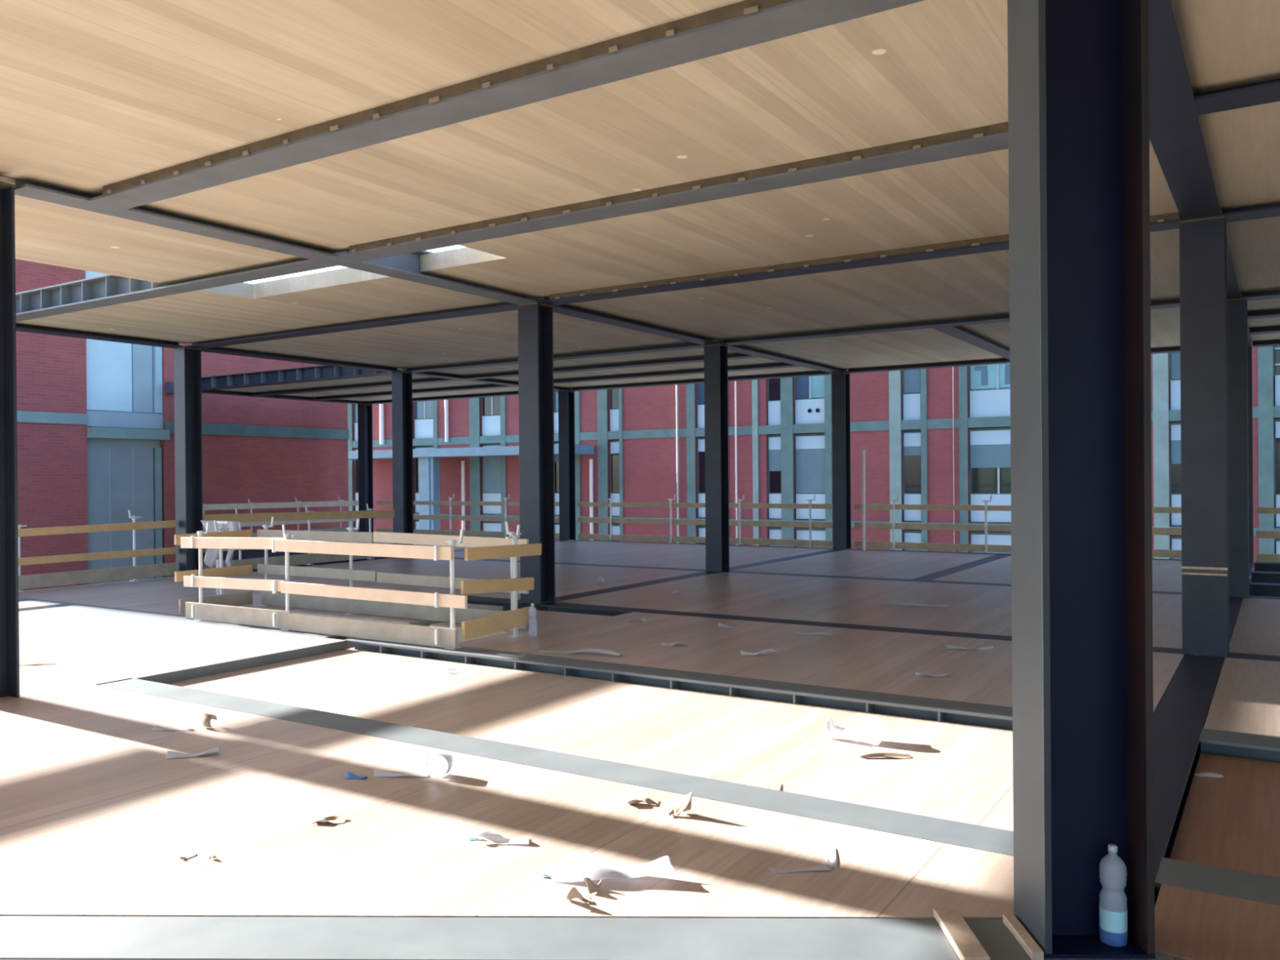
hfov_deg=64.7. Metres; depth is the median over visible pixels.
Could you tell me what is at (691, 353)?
ceiling
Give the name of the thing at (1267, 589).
steel beam
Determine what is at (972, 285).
ceiling
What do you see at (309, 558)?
guard rail
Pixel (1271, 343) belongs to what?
steel beam
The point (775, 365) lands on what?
steel beam
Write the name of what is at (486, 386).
steel beam
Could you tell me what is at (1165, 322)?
ceiling
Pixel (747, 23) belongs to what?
steel beam
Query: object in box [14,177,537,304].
steel beam
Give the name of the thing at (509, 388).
ceiling
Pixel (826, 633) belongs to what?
scrap
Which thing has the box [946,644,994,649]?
scrap
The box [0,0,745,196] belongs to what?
ceiling
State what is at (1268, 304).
ceiling
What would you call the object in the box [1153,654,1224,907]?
steel beam
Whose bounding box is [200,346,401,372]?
steel beam
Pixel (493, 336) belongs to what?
ceiling
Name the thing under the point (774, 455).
blind
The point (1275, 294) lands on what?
steel beam
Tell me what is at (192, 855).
scrap
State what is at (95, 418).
brick building
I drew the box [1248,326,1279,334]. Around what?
steel beam
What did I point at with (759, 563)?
steel beam
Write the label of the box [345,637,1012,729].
steel beam
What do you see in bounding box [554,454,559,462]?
blind
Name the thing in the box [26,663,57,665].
scrap
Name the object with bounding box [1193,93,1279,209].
ceiling
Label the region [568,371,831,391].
steel beam
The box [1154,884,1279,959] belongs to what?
floor
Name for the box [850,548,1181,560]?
steel beam
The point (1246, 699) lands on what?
floor
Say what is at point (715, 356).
steel column
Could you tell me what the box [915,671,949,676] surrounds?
scrap
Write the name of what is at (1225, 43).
ceiling
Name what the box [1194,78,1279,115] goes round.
steel beam
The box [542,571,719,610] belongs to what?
steel beam
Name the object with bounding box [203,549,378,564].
steel beam
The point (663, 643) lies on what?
scrap
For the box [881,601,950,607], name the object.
scrap
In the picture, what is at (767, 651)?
scrap
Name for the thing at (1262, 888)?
steel beam
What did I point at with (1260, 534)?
guard rail
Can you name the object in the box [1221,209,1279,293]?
ceiling
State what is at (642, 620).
scrap
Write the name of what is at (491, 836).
scrap
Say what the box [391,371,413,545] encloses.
steel column
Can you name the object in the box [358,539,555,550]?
floor
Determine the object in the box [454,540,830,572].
floor
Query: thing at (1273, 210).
steel beam
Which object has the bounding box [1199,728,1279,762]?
steel beam
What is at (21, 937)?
steel beam
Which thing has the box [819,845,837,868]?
scrap
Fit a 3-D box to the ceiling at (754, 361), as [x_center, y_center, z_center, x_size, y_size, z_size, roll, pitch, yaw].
[-0.317,-2.444,21.426,7.350,0.185,1.910,0,0,32]
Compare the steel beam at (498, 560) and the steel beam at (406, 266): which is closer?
the steel beam at (406, 266)
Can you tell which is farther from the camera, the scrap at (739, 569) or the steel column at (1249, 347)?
the steel column at (1249, 347)
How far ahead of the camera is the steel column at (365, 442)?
29.76 m
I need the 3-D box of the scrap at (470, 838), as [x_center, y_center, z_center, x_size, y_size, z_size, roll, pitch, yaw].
[-0.727,1.586,4.469,0.064,0.012,0.023,0,0,1]
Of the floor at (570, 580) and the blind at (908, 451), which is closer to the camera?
the floor at (570, 580)
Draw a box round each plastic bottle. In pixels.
[528,603,537,636]
[1098,844,1127,946]
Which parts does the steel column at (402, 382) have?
cap plate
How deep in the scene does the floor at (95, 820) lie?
4.60 m
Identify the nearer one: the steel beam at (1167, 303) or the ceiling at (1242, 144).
the ceiling at (1242, 144)
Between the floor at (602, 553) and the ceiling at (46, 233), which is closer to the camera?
the ceiling at (46, 233)
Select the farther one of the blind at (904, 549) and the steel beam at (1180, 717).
the blind at (904, 549)
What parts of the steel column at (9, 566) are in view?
cap plate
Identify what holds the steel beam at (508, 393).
on the steel column at (566, 398)
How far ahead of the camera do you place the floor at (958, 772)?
6.82 m
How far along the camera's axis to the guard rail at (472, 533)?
27.99 m
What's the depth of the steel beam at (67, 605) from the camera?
12.06 m
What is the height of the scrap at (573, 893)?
0.065 m
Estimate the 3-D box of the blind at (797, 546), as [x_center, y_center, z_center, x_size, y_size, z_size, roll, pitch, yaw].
[7.475,3.735,44.027,1.370,1.920,0.045,0,0,32]
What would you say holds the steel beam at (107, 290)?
attached to the steel beam at (406, 266)
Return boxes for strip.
[201,713,217,727]
[425,753,456,776]
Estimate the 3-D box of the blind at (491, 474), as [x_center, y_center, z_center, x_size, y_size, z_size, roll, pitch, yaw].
[-7.843,-0.286,53.738,1.360,1.920,0.045,0,0,32]
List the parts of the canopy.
post, post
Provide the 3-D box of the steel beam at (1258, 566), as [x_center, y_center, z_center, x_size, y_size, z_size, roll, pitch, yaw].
[17.779,1.556,13.427,16.430,0.290,0.300,0,0,32]
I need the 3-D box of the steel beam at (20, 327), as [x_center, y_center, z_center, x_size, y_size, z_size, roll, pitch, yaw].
[-9.306,-2.320,14.179,0.300,0.290,6.130,0,0,32]
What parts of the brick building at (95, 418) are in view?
pane, pane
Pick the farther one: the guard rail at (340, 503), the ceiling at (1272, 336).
the guard rail at (340, 503)
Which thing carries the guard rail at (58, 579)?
on the floor at (160, 595)
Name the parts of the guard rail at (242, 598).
post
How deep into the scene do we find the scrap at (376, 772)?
5.43 m
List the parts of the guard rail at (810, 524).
post, post, post, post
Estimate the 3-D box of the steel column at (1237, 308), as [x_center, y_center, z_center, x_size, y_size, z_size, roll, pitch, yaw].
[7.658,-0.408,13.010,0.300,3.810,0.304,0,0,32]
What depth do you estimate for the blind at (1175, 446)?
36.42 m
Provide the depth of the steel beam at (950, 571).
17.15 m
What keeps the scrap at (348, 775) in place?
on the floor at (95, 820)
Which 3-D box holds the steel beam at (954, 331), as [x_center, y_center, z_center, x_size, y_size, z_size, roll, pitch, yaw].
[5.988,-2.458,17.448,0.300,0.290,5.405,0,0,32]
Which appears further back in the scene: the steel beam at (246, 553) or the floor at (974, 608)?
the steel beam at (246, 553)
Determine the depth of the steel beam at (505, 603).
13.29 m
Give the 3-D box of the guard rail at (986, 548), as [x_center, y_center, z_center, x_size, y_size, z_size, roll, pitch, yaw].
[7.629,0.885,19.995,7.100,1.162,0.138,0,0,32]
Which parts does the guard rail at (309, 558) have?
post, post, post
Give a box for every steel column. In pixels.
[0,181,19,697]
[173,346,203,571]
[357,401,373,532]
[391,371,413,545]
[517,302,555,604]
[558,387,575,540]
[703,343,729,572]
[831,368,851,549]
[1007,0,1155,958]
[1179,215,1229,657]
[1226,297,1248,597]
[1247,345,1253,563]
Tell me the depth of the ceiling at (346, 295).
13.45 m
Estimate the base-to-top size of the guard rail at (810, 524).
1.162 m
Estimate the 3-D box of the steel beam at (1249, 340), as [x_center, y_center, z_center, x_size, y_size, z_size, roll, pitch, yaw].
[9.126,-2.478,15.451,0.300,0.290,5.405,0,0,32]
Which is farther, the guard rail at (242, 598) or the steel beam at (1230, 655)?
the guard rail at (242, 598)
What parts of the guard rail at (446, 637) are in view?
post, post, post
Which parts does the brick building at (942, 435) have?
sill panel, pane, sill panel, pane, sill panel, pane, pane, sill panel, pane, pane, sill panel, sill panel, pane, sill panel, pane, sill panel, pane, sill panel, pane, sill panel, pane, sill panel, pane, sill panel, pane, sill panel, pane, sill panel, pane, pane, sill panel, sill panel, pane, sill panel, pane, sill panel, pane, pane, pane, sill panel, sill panel, pane, pane, sill panel, pane, sill panel, pane, sill panel, pane, sill panel, pane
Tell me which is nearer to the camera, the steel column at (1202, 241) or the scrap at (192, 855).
the scrap at (192, 855)
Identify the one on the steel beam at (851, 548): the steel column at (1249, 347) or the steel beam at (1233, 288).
the steel column at (1249, 347)
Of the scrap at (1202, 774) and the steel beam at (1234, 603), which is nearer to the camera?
the scrap at (1202, 774)
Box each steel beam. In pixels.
[0,915,1173,959]
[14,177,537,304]
[15,258,337,321]
[16,324,183,348]
[18,597,341,639]
[89,0,924,208]
[96,678,1013,856]
[136,640,346,684]
[184,302,517,348]
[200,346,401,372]
[201,364,391,391]
[201,390,364,404]
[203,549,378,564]
[251,377,458,395]
[253,540,566,571]
[311,384,516,400]
[336,121,1008,262]
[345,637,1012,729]
[365,391,558,404]
[401,342,707,373]
[412,371,567,391]
[454,557,706,571]
[463,353,758,379]
[467,595,528,610]
[537,212,1182,305]
[540,602,1182,653]
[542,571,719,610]
[552,304,719,345]
[553,363,799,384]
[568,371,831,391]
[574,539,833,549]
[719,298,1179,345]
[720,341,844,373]
[721,549,846,572]
[723,570,1182,595]
[845,346,1180,373]
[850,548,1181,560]
[912,555,1010,580]
[933,326,1009,359]
[1148,0,1221,220]
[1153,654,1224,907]
[1154,857,1279,905]
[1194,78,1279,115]
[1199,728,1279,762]
[1204,596,1243,657]
[1221,202,1279,222]
[1224,652,1279,661]
[1226,234,1240,298]
[1229,563,1253,597]
[1240,289,1279,301]
[1246,595,1279,599]
[1247,309,1279,319]
[1247,324,1252,345]
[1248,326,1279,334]
[1248,582,1279,596]
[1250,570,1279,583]
[1252,340,1279,347]
[1253,561,1279,572]
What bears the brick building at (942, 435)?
on the ground
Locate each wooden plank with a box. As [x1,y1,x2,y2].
[933,907,990,959]
[1002,914,1044,959]
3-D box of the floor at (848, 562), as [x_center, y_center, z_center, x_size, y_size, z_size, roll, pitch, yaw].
[4.301,1.588,18.579,3.105,0.160,5.455,0,0,32]
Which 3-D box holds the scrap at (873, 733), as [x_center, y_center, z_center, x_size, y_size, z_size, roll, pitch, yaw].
[1.366,1.587,6.399,0.369,0.136,0.240,0,0,6]
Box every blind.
[482,456,501,493]
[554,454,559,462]
[768,449,781,471]
[795,448,825,493]
[796,546,825,547]
[903,446,920,455]
[904,549,921,551]
[970,444,1010,467]
[971,551,1011,553]
[1170,440,1181,463]
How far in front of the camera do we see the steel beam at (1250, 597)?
12.81 m
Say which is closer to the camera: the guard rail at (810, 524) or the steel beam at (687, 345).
the steel beam at (687, 345)
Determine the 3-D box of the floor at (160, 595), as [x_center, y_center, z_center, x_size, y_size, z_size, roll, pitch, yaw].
[-5.422,1.684,13.691,7.435,0.160,2.850,0,0,32]
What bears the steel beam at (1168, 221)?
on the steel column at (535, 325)
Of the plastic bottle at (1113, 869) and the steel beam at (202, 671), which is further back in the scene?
the steel beam at (202, 671)
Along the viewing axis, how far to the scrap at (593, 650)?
9.13 m
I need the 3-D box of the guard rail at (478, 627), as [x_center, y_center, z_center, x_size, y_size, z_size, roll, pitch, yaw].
[-1.386,1.021,9.997,0.118,1.122,1.195,0,0,32]
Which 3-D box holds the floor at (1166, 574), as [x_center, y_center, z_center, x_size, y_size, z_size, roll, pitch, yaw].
[7.452,1.568,16.574,3.765,0.160,5.455,0,0,32]
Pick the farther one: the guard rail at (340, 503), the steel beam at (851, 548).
the guard rail at (340, 503)
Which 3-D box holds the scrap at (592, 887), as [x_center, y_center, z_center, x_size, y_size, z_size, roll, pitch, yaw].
[-0.176,1.561,3.906,0.070,0.054,0.049,-1,0,-34]
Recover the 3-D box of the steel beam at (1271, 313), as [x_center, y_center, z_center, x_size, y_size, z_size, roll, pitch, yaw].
[15.646,-2.517,10.116,16.430,0.290,0.300,0,0,32]
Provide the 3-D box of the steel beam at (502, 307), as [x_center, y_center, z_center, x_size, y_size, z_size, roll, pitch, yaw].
[-4.458,-2.363,14.917,7.090,0.290,0.300,0,0,32]
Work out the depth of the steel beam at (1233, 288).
11.60 m
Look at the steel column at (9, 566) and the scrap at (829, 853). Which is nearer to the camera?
the scrap at (829, 853)
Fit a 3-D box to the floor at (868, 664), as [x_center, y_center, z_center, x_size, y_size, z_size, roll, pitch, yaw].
[1.001,1.643,9.605,7.170,0.160,2.850,0,0,32]
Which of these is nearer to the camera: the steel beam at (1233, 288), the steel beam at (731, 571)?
the steel beam at (1233, 288)
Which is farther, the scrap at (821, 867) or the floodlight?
the floodlight
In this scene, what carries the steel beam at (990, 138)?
attached to the ceiling at (926, 68)
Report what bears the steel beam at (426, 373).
on the steel column at (566, 398)
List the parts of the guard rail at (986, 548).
post, post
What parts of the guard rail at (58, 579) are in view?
post, post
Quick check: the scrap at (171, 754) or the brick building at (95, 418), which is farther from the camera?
the brick building at (95, 418)
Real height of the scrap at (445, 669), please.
0.050 m
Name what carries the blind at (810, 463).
hanging from the brick building at (942, 435)
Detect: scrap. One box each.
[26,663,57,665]
[151,725,191,730]
[164,746,219,759]
[179,853,197,859]
[311,815,346,824]
[345,772,367,778]
[373,769,428,777]
[443,666,455,671]
[469,837,479,840]
[474,829,529,844]
[537,648,622,656]
[551,855,674,882]
[565,887,593,903]
[583,877,602,893]
[595,576,605,582]
[623,617,645,622]
[627,797,658,805]
[661,640,688,646]
[667,791,692,816]
[718,622,732,628]
[738,568,759,570]
[740,648,776,655]
[768,783,782,791]
[768,865,831,873]
[793,631,832,635]
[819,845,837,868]
[824,717,887,746]
[857,751,911,758]
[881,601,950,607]
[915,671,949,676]
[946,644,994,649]
[1193,772,1223,777]
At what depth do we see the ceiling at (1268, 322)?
15.53 m
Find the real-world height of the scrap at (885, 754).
0.021 m
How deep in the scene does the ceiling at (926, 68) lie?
6.72 m
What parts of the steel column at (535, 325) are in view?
cap plate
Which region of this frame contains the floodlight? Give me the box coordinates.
[164,382,173,394]
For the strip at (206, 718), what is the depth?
6.51 m
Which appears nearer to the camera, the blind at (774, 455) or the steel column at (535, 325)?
the steel column at (535, 325)
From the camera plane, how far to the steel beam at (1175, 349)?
20.66 m
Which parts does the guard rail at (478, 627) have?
post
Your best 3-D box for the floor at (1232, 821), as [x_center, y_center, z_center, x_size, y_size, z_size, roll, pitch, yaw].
[9.708,1.687,0.734,16.425,0.160,2.225,0,0,32]
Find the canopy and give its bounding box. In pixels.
[347,444,594,529]
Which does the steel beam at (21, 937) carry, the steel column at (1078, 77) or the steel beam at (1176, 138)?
the steel column at (1078, 77)
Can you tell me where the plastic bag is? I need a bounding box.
[200,520,239,595]
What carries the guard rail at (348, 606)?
on the floor at (160, 595)
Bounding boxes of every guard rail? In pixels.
[17,510,176,591]
[173,520,252,613]
[180,522,467,649]
[202,496,358,537]
[202,503,394,568]
[257,516,528,629]
[376,493,559,538]
[460,524,541,639]
[577,493,833,547]
[853,494,1181,557]
[1255,507,1279,562]
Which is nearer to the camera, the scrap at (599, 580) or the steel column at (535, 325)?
the steel column at (535, 325)
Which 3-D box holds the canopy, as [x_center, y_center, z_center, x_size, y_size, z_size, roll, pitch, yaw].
[-9.937,2.182,53.570,16.900,7.680,2.100,0,0,32]
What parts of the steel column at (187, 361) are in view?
cap plate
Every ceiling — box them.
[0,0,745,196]
[0,174,306,284]
[15,267,533,343]
[138,0,1008,253]
[190,297,714,368]
[217,368,435,392]
[253,380,494,397]
[337,386,518,401]
[404,340,739,376]
[419,139,1178,298]
[464,357,784,382]
[537,228,1179,340]
[553,366,822,387]
[717,328,1004,368]
[954,306,1180,350]
[1171,0,1279,94]
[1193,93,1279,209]
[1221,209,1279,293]
[1235,293,1279,312]
[1247,316,1279,328]
[1248,328,1279,342]
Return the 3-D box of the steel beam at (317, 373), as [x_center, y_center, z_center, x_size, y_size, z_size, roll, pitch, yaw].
[-8.074,-2.357,23.001,7.090,0.290,0.300,0,0,32]
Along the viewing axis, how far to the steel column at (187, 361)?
16.89 m
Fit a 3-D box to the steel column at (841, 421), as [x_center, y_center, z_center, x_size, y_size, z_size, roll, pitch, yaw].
[4.365,-0.540,21.883,0.300,4.075,0.304,0,0,32]
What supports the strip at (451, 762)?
on the floor at (95, 820)
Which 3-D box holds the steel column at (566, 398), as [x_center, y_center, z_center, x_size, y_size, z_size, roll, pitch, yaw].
[-1.870,-0.500,25.850,0.300,4.075,0.304,0,0,32]
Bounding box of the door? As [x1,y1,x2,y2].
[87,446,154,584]
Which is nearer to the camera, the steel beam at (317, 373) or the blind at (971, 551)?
the steel beam at (317, 373)
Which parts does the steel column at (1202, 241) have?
cap plate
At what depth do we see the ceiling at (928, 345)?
18.45 m
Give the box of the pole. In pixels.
[862,449,865,550]
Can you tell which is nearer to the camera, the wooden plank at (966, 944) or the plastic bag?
the wooden plank at (966, 944)
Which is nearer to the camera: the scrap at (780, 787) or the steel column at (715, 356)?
the scrap at (780, 787)
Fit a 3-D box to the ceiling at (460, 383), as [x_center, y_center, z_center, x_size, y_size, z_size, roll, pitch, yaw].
[-6.552,-2.404,25.393,7.350,0.185,1.910,0,0,32]
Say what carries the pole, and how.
on the floor at (848, 562)
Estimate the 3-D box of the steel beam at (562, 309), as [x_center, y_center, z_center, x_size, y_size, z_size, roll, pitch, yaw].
[-0.031,-2.400,14.992,0.300,0.290,4.560,0,0,32]
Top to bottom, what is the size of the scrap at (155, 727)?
0.021 m
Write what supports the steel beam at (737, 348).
on the steel column at (841, 421)
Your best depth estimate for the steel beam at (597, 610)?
11.27 m
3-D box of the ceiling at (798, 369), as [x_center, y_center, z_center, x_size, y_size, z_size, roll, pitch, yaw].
[0.732,-2.458,23.076,7.350,0.185,1.920,0,0,32]
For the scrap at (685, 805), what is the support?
on the floor at (95, 820)
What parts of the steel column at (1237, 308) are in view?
cap plate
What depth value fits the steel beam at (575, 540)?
23.90 m
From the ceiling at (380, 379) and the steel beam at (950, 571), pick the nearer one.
the steel beam at (950, 571)
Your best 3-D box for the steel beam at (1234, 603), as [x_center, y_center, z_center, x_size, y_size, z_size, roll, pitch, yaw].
[6.315,1.659,10.990,0.300,0.290,4.560,0,0,32]
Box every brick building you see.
[15,258,350,649]
[347,343,1279,578]
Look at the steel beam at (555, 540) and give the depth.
20.51 m
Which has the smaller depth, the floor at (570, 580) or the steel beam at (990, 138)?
the steel beam at (990, 138)
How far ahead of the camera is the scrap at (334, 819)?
4.72 m
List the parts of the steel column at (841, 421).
cap plate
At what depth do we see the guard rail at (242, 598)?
12.52 m
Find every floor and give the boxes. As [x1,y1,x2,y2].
[0,602,1013,919]
[18,576,502,648]
[166,648,1013,831]
[225,556,702,610]
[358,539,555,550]
[429,609,1184,713]
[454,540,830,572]
[555,572,1182,648]
[732,549,995,579]
[931,555,1182,592]
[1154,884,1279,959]
[1169,752,1279,877]
[1203,657,1279,737]
[1229,597,1279,656]
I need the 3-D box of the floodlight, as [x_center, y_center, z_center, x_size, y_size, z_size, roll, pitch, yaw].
[-12.164,-2.387,26.231,0.300,0.300,0.280,0,0,32]
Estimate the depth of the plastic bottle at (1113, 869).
3.38 m
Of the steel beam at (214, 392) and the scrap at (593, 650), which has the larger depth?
the steel beam at (214, 392)
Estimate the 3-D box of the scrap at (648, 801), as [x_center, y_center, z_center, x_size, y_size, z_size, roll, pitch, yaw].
[0.015,1.568,4.941,0.158,0.031,0.085,0,0,0]
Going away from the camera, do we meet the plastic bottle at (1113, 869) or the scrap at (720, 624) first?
the plastic bottle at (1113, 869)
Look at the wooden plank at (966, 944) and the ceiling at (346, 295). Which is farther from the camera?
the ceiling at (346, 295)
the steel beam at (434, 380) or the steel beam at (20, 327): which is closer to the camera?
the steel beam at (20, 327)
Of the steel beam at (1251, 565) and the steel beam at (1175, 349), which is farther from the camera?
the steel beam at (1175, 349)
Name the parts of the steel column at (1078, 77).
plate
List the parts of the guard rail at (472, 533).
post, post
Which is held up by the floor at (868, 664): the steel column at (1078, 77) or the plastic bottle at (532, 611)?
the plastic bottle at (532, 611)
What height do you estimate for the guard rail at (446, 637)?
1.122 m
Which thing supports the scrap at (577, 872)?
on the floor at (95, 820)
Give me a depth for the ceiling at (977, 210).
9.47 m
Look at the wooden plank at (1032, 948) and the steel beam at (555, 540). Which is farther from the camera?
the steel beam at (555, 540)
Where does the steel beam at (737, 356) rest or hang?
attached to the steel beam at (426, 373)
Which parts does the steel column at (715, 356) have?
cap plate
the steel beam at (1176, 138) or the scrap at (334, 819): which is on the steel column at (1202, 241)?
the steel beam at (1176, 138)
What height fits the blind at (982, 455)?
0.901 m
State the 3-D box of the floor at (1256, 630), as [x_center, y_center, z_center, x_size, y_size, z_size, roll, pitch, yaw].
[13.374,1.548,6.498,16.425,0.160,4.570,0,0,32]
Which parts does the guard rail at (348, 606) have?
post, post, post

